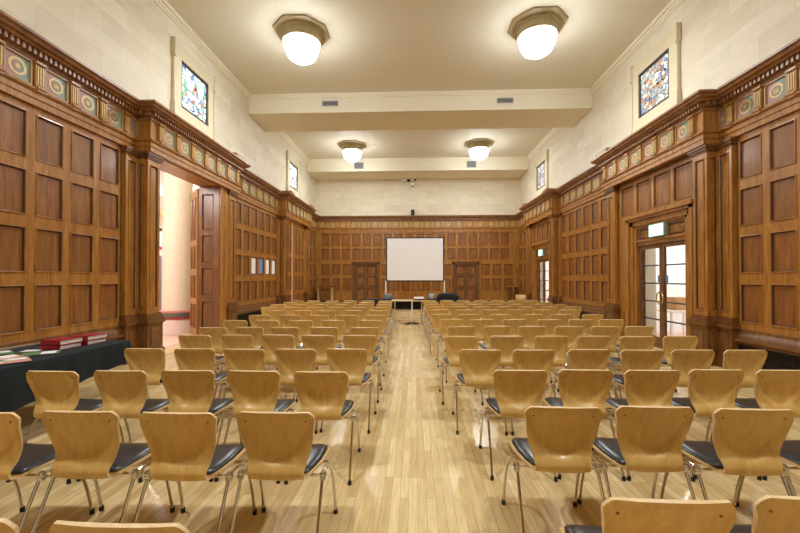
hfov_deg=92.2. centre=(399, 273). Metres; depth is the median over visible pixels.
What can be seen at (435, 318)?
chair
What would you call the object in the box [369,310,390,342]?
chair
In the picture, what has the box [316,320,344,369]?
chair
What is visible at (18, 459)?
chair
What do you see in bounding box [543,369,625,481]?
chair
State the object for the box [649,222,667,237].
exit sign
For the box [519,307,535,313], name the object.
chair
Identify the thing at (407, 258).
projection screen
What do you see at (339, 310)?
chair
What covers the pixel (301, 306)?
chair
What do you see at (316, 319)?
chair
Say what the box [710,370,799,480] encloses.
chair
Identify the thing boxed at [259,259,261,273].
notice
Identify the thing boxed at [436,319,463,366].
chair
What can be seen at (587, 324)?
chair
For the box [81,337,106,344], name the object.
book
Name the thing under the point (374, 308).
chair
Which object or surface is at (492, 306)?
chair
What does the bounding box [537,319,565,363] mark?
chair
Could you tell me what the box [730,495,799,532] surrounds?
chair
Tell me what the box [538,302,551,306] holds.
chair
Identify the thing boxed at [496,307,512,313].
chair
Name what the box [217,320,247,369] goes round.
chair
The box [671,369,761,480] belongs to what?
chair
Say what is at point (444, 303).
chair
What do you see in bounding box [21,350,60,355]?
leaflet
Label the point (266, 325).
chair
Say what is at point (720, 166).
wall
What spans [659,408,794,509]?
chair
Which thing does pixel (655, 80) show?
window
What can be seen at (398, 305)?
table
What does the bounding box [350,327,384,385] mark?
chair
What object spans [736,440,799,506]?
chair
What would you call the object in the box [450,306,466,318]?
chair
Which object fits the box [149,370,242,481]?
chair
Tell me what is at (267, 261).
notice
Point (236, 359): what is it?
chair
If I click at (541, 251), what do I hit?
exit sign
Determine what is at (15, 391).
cloth table
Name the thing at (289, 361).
chair
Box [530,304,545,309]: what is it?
chair
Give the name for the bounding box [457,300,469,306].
chair
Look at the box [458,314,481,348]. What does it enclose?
chair
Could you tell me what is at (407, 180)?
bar
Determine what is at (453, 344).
chair
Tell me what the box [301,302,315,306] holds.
chair
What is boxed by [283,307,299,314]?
chair
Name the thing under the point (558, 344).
chair
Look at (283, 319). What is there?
chair
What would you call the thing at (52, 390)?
chair
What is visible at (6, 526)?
chair
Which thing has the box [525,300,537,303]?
chair
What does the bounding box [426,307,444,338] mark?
chair
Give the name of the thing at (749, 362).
chair
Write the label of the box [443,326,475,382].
chair
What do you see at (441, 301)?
chair
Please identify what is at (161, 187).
wall
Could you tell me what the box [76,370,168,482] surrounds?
chair
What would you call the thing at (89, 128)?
wall
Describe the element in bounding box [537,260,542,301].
door
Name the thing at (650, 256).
door
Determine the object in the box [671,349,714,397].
chair
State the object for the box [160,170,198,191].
ceiling
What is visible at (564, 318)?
chair
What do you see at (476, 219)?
wall
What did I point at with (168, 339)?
floor
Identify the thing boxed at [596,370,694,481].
chair
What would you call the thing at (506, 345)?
chair
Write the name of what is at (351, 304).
chair
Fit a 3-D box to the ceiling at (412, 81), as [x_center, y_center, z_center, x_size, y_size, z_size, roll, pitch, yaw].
[0.362,-5.504,7.299,11.600,0.740,26.900,0,-1,2]
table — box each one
[0,340,130,411]
[314,286,335,299]
[362,298,394,319]
[391,300,423,323]
[426,298,464,303]
[506,286,519,300]
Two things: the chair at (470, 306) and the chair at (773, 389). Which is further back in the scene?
the chair at (470, 306)
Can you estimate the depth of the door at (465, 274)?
20.20 m
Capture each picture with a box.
[0,355,17,357]
[8,357,26,360]
[41,350,56,353]
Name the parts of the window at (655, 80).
frame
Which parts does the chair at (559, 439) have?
leg, leg, leg, leg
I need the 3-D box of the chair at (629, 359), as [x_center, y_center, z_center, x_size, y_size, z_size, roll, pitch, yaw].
[2.451,1.180,4.056,0.514,0.824,0.572,0,-1,2]
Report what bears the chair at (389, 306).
on the floor at (412, 473)
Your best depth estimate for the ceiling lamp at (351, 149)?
16.63 m
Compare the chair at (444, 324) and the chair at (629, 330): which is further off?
the chair at (444, 324)
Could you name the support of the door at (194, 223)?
in the wall at (89, 128)
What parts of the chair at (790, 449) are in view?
leg, leg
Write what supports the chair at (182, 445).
on the floor at (412, 473)
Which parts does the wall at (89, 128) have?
painted frieze panel, painted frieze panel, ledge moulding, painted frieze panel, painted frieze panel, painted frieze panel, architrave, cornice, painted frieze panel, painted frieze panel, painted frieze panel, painted frieze panel, painted frieze panel, painted frieze panel, painted frieze panel, painted frieze panel, ledge moulding, painted frieze panel, ledge moulding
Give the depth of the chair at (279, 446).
2.12 m
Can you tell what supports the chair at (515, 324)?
on the floor at (412, 473)
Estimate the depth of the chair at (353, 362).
3.97 m
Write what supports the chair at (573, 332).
on the floor at (412, 473)
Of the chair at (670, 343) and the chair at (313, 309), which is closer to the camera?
the chair at (670, 343)
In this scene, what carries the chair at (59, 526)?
on the floor at (412, 473)
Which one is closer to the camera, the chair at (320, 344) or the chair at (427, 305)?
the chair at (320, 344)
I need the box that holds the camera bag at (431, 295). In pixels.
[428,292,434,298]
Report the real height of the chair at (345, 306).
0.809 m
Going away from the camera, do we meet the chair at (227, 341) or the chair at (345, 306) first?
the chair at (227, 341)
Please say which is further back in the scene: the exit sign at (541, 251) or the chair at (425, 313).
the exit sign at (541, 251)
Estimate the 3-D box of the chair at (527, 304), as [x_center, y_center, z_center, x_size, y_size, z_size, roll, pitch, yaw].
[3.751,1.252,11.613,0.514,0.809,0.563,0,-1,1]
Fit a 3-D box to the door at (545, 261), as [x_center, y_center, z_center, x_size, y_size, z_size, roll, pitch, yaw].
[5.946,0.558,15.590,0.112,2.290,0.862,0,-1,2]
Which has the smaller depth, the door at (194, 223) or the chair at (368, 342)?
the chair at (368, 342)
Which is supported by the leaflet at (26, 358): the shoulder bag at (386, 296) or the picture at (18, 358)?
the picture at (18, 358)
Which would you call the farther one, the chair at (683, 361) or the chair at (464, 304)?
the chair at (464, 304)
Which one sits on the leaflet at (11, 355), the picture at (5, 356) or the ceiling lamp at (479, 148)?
the picture at (5, 356)
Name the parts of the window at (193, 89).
frame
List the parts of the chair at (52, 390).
leg, leg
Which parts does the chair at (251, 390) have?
leg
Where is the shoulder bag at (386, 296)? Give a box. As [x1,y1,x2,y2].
[383,292,392,298]
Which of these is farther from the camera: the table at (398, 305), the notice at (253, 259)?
the table at (398, 305)
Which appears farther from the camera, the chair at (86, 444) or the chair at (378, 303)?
the chair at (378, 303)
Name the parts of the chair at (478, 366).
leg, leg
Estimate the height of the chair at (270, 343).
0.824 m
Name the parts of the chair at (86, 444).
leg, leg, leg, leg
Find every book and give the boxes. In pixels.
[39,342,81,349]
[40,337,81,344]
[69,333,107,340]
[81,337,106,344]
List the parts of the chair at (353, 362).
leg, leg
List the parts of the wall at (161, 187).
grey doorway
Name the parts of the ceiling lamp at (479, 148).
lamp shade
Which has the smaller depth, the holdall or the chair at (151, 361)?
the chair at (151, 361)
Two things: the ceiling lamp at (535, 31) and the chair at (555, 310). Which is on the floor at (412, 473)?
the chair at (555, 310)
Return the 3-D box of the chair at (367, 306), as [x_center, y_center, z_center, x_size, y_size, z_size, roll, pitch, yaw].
[-1.011,1.240,10.525,0.514,0.809,0.563,0,-1,2]
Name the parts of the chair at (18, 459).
leg, leg, leg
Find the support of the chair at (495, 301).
on the floor at (412, 473)
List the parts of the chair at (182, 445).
leg, leg, leg, leg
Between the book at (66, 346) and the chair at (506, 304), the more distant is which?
the chair at (506, 304)
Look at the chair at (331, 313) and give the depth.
8.56 m
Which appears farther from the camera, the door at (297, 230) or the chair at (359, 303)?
the door at (297, 230)
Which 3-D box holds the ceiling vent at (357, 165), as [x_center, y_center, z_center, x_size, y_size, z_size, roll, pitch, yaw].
[-2.019,-5.293,18.879,0.460,0.320,0.020,0,-1,2]
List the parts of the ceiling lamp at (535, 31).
lamp shade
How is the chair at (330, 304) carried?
on the floor at (412, 473)
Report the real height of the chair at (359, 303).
0.809 m
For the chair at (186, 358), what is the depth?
3.98 m
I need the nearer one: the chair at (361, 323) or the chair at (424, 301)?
the chair at (361, 323)
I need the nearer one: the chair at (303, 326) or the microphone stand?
the chair at (303, 326)
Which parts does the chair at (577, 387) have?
leg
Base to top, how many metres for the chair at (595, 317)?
0.809 m
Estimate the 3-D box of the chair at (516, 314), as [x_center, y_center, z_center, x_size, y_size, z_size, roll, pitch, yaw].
[2.651,1.223,8.904,0.514,0.809,0.563,0,-1,1]
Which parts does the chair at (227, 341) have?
leg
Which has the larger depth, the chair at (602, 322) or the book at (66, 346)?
the chair at (602, 322)
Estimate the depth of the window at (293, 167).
16.71 m
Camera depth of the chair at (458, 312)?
8.72 m
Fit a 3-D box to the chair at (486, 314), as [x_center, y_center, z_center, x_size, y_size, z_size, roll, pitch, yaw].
[2.069,1.223,8.885,0.514,0.809,0.563,0,-1,2]
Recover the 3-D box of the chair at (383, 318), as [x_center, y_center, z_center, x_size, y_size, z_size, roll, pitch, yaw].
[-0.464,1.210,7.647,0.514,0.809,0.563,0,-1,2]
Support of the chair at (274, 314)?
on the floor at (412, 473)
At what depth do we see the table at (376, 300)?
14.02 m
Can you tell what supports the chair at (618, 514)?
on the floor at (412, 473)
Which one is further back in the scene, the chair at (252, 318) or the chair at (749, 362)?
the chair at (252, 318)
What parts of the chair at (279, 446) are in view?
leg, leg, leg, leg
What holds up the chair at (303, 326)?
on the floor at (412, 473)
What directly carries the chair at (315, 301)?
on the floor at (412, 473)
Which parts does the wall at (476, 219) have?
painted frieze panel, painted frieze panel, painted frieze panel, painted frieze panel, painted frieze panel, painted frieze panel, painted frieze panel, painted frieze panel, painted frieze panel, painted frieze panel, cornice, architrave, painted frieze panel, painted frieze panel, painted frieze panel, painted frieze panel, painted frieze panel, painted frieze panel, painted frieze panel, painted frieze panel, painted frieze panel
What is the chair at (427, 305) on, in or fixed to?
on the floor at (412, 473)
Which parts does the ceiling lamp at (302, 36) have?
lamp shade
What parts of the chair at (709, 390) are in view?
leg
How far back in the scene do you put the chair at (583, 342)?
4.81 m
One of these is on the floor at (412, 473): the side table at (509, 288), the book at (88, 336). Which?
the side table at (509, 288)
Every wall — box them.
[0,0,319,364]
[159,185,162,310]
[315,178,519,300]
[515,0,799,369]
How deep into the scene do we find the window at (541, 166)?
16.66 m
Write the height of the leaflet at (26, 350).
0.003 m
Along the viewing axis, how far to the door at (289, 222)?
15.92 m
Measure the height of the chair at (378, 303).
0.809 m
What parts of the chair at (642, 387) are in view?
leg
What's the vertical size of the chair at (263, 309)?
0.809 m
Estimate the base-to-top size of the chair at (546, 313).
0.809 m
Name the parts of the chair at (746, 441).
leg, leg, leg, leg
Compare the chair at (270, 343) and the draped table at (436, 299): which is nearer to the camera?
the chair at (270, 343)
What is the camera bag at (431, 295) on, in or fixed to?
on the draped table at (436, 299)
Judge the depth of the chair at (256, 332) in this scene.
5.68 m
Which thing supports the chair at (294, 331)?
on the floor at (412, 473)
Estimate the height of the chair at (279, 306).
0.809 m
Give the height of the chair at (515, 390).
0.824 m
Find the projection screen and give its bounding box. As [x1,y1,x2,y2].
[385,237,444,293]
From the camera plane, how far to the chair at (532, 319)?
7.64 m
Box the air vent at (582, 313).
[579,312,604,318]
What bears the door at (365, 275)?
in the wall at (476, 219)
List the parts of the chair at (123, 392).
leg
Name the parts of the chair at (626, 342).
leg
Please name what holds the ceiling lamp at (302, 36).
attached to the ceiling at (412, 81)
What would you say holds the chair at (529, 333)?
on the floor at (412, 473)
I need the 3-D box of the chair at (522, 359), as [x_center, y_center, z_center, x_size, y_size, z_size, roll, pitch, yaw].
[1.356,1.180,4.066,0.514,0.824,0.572,0,-1,1]
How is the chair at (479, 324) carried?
on the floor at (412, 473)
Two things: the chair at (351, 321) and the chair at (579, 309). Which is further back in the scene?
the chair at (579, 309)
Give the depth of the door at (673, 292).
8.00 m
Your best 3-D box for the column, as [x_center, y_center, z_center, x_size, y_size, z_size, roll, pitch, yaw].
[-6.356,-0.835,11.015,1.060,5.000,1.060,0,-1,2]
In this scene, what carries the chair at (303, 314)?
on the floor at (412, 473)
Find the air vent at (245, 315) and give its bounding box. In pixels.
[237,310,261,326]
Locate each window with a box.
[170,36,215,140]
[286,150,300,198]
[533,149,548,198]
[629,22,681,134]
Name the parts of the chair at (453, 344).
leg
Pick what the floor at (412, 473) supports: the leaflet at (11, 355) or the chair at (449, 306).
the chair at (449, 306)
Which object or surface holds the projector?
on the table at (398, 305)
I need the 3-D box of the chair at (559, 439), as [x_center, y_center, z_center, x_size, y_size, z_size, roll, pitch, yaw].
[0.935,1.163,2.354,0.514,0.824,0.572,0,-1,3]
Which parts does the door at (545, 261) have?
glass pane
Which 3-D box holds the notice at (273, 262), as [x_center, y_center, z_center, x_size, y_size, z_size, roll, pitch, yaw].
[-4.737,-0.230,14.361,0.004,0.500,0.330,0,-1,2]
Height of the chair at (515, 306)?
0.809 m
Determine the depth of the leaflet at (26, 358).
3.63 m
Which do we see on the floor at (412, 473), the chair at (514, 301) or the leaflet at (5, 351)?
the chair at (514, 301)
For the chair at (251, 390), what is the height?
0.824 m
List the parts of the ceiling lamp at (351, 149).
lamp shade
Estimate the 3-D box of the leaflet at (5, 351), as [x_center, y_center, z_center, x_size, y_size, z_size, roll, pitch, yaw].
[-4.186,0.831,4.018,0.280,0.003,0.210,-1,-1,41]
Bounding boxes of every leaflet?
[0,350,13,354]
[0,354,22,358]
[0,356,31,363]
[7,349,42,354]
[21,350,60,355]
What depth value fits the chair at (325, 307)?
10.36 m
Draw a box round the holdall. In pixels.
[437,291,458,298]
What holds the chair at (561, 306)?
on the floor at (412, 473)
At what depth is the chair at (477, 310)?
9.66 m
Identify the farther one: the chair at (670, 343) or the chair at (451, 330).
the chair at (451, 330)
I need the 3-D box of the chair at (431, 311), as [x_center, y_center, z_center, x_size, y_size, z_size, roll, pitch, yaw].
[0.894,1.223,8.905,0.514,0.809,0.563,0,-1,1]
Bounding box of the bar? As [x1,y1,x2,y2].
[401,179,415,181]
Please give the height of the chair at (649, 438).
0.824 m
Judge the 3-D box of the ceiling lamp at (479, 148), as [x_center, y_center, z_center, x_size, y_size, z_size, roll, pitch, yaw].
[3.432,-5.272,16.735,1.220,0.765,1.220,0,-1,2]
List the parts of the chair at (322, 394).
leg, leg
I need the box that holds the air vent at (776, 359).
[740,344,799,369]
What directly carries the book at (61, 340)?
on the book at (66, 346)
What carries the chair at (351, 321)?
on the floor at (412, 473)
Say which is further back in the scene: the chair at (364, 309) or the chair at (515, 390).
the chair at (364, 309)
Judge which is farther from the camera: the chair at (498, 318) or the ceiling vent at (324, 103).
the ceiling vent at (324, 103)
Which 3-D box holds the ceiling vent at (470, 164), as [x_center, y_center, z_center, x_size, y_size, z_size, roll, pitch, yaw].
[3.462,-5.295,18.666,0.450,0.320,0.020,0,-1,2]
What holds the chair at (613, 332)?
on the floor at (412, 473)
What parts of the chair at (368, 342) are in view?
leg, leg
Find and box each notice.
[252,258,254,273]
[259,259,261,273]
[266,260,268,273]
[272,261,274,273]
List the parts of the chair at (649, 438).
leg, leg, leg, leg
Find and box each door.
[190,188,198,334]
[288,220,291,301]
[292,222,303,301]
[354,264,376,304]
[455,264,476,301]
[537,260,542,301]
[543,259,548,301]
[639,243,661,348]
[661,240,685,348]
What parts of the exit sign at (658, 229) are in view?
lit panel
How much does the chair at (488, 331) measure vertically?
0.824 m
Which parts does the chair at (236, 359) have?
leg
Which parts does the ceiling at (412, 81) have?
cornice, beam moulding, beam moulding, cornice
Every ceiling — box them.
[153,0,684,179]
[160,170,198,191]
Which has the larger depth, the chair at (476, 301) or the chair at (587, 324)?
the chair at (476, 301)
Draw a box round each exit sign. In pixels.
[538,249,543,255]
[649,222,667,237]
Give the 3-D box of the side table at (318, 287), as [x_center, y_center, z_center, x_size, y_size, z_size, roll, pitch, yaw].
[-3.873,1.201,19.904,1.050,1.115,0.560,0,-1,2]
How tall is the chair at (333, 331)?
0.824 m
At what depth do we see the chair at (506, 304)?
11.43 m
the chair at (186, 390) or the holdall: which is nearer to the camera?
the chair at (186, 390)
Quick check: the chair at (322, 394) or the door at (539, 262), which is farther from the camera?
the door at (539, 262)
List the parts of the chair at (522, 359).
leg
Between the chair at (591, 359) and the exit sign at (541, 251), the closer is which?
the chair at (591, 359)
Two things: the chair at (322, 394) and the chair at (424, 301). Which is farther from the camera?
the chair at (424, 301)
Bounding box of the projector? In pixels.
[414,297,423,299]
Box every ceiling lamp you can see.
[273,14,329,64]
[337,140,366,161]
[464,138,493,159]
[508,6,567,58]
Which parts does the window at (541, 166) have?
frame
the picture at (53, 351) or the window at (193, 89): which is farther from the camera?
the window at (193, 89)
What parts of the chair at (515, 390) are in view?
leg, leg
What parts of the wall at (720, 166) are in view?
transom panel, painted frieze panel, painted frieze panel, painted frieze panel, ledge moulding, painted frieze panel, painted frieze panel, painted frieze panel, painted frieze panel, painted frieze panel, painted frieze panel, cornice, architrave, transom panel, painted frieze panel, painted frieze panel, painted frieze panel, painted frieze panel, ledge moulding, painted frieze panel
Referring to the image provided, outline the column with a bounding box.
[159,172,192,333]
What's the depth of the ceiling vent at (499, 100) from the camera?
11.96 m
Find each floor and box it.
[0,307,799,532]
[163,333,191,347]
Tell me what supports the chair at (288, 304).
on the floor at (412, 473)
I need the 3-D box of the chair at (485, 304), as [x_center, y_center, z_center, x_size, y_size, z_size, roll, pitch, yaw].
[2.635,1.252,11.616,0.514,0.809,0.563,0,-1,2]
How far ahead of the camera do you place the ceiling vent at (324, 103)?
12.17 m
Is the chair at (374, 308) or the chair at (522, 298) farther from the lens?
the chair at (522, 298)
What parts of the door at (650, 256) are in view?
glass pane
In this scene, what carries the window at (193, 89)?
in the wall at (89, 128)
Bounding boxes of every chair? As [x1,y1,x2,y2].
[0,412,94,532]
[0,518,18,532]
[6,370,124,484]
[30,410,174,532]
[49,520,189,532]
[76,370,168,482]
[124,348,166,408]
[133,411,256,532]
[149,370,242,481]
[174,348,227,397]
[178,335,229,389]
[198,327,228,383]
[213,335,265,397]
[214,370,295,483]
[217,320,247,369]
[217,349,281,432]
[229,411,337,532]
[235,327,275,370]
[249,315,270,326]
[254,320,278,369]
[261,307,277,314]
[261,335,295,400]
[266,310,284,326]
[267,327,303,373]
[270,304,285,309]
[275,349,317,433]
[279,315,301,345]
[283,302,296,306]
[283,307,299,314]
[284,371,360,485]
[288,320,312,342]
[291,304,306,309]
[293,310,311,319]
[296,335,334,402]
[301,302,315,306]
[305,307,322,314]
[307,300,320,303]
[307,315,328,326]
[309,327,342,370]
[312,304,327,309]
[316,310,335,319]
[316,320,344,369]
[320,348,376,433]
[321,302,334,307]
[328,307,344,319]
[333,305,348,309]
[336,315,357,345]
[339,302,353,309]
[342,310,362,346]
[343,335,381,402]
[350,307,367,319]
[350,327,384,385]
[354,305,369,314]
[357,320,386,362]
[358,302,372,309]
[365,315,389,357]
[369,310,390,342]
[373,307,391,340]
[376,305,393,331]
[377,302,393,330]
[422,300,436,325]
[423,302,438,328]
[424,304,440,330]
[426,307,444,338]
[427,310,448,345]
[429,314,452,354]
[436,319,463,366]
[439,336,483,404]
[440,300,453,306]
[443,302,457,309]
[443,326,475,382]
[447,304,461,313]
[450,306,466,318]
[452,349,507,435]
[456,310,474,318]
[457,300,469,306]
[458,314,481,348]
[462,302,476,309]
[467,304,482,309]
[470,319,494,341]
[473,306,489,318]
[474,300,487,303]
[479,326,513,369]
[479,370,557,481]
[480,336,523,397]
[481,302,495,306]
[481,310,500,318]
[485,314,511,343]
[488,304,503,309]
[491,300,504,303]
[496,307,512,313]
[500,302,514,306]
[501,406,604,532]
[502,319,527,367]
[507,310,525,318]
[508,300,520,303]
[509,304,524,309]
[509,326,551,382]
[510,350,555,434]
[515,295,525,301]
[519,302,532,306]
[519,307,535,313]
[522,314,543,325]
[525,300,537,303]
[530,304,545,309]
[533,310,551,318]
[534,336,568,391]
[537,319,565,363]
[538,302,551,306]
[542,307,558,313]
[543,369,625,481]
[550,314,572,325]
[550,349,614,419]
[551,304,566,313]
[553,326,583,381]
[559,310,577,318]
[560,497,736,532]
[564,307,581,318]
[564,336,617,397]
[566,319,592,353]
[577,405,695,504]
[582,314,603,333]
[591,326,619,369]
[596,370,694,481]
[598,319,623,356]
[608,326,653,369]
[608,336,654,397]
[611,350,663,397]
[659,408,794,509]
[660,336,697,391]
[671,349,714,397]
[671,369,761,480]
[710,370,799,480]
[723,350,766,397]
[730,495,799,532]
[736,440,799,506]
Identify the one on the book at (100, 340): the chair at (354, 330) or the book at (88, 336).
the book at (88, 336)
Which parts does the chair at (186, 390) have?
leg, leg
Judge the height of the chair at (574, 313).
0.809 m
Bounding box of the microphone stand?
[404,300,419,324]
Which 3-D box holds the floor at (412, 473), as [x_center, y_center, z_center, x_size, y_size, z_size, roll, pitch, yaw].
[0.364,1.676,7.274,11.200,0.100,26.600,0,-1,2]
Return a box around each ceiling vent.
[322,101,337,105]
[354,162,363,168]
[467,161,475,167]
[497,98,512,102]
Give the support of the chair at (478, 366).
on the floor at (412, 473)
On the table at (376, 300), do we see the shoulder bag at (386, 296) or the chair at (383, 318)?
the shoulder bag at (386, 296)
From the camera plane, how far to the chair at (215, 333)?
5.64 m
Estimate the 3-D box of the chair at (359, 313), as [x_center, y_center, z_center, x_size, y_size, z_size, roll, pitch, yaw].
[-1.022,1.221,8.728,0.514,0.809,0.563,0,-1,2]
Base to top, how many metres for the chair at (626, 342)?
0.824 m

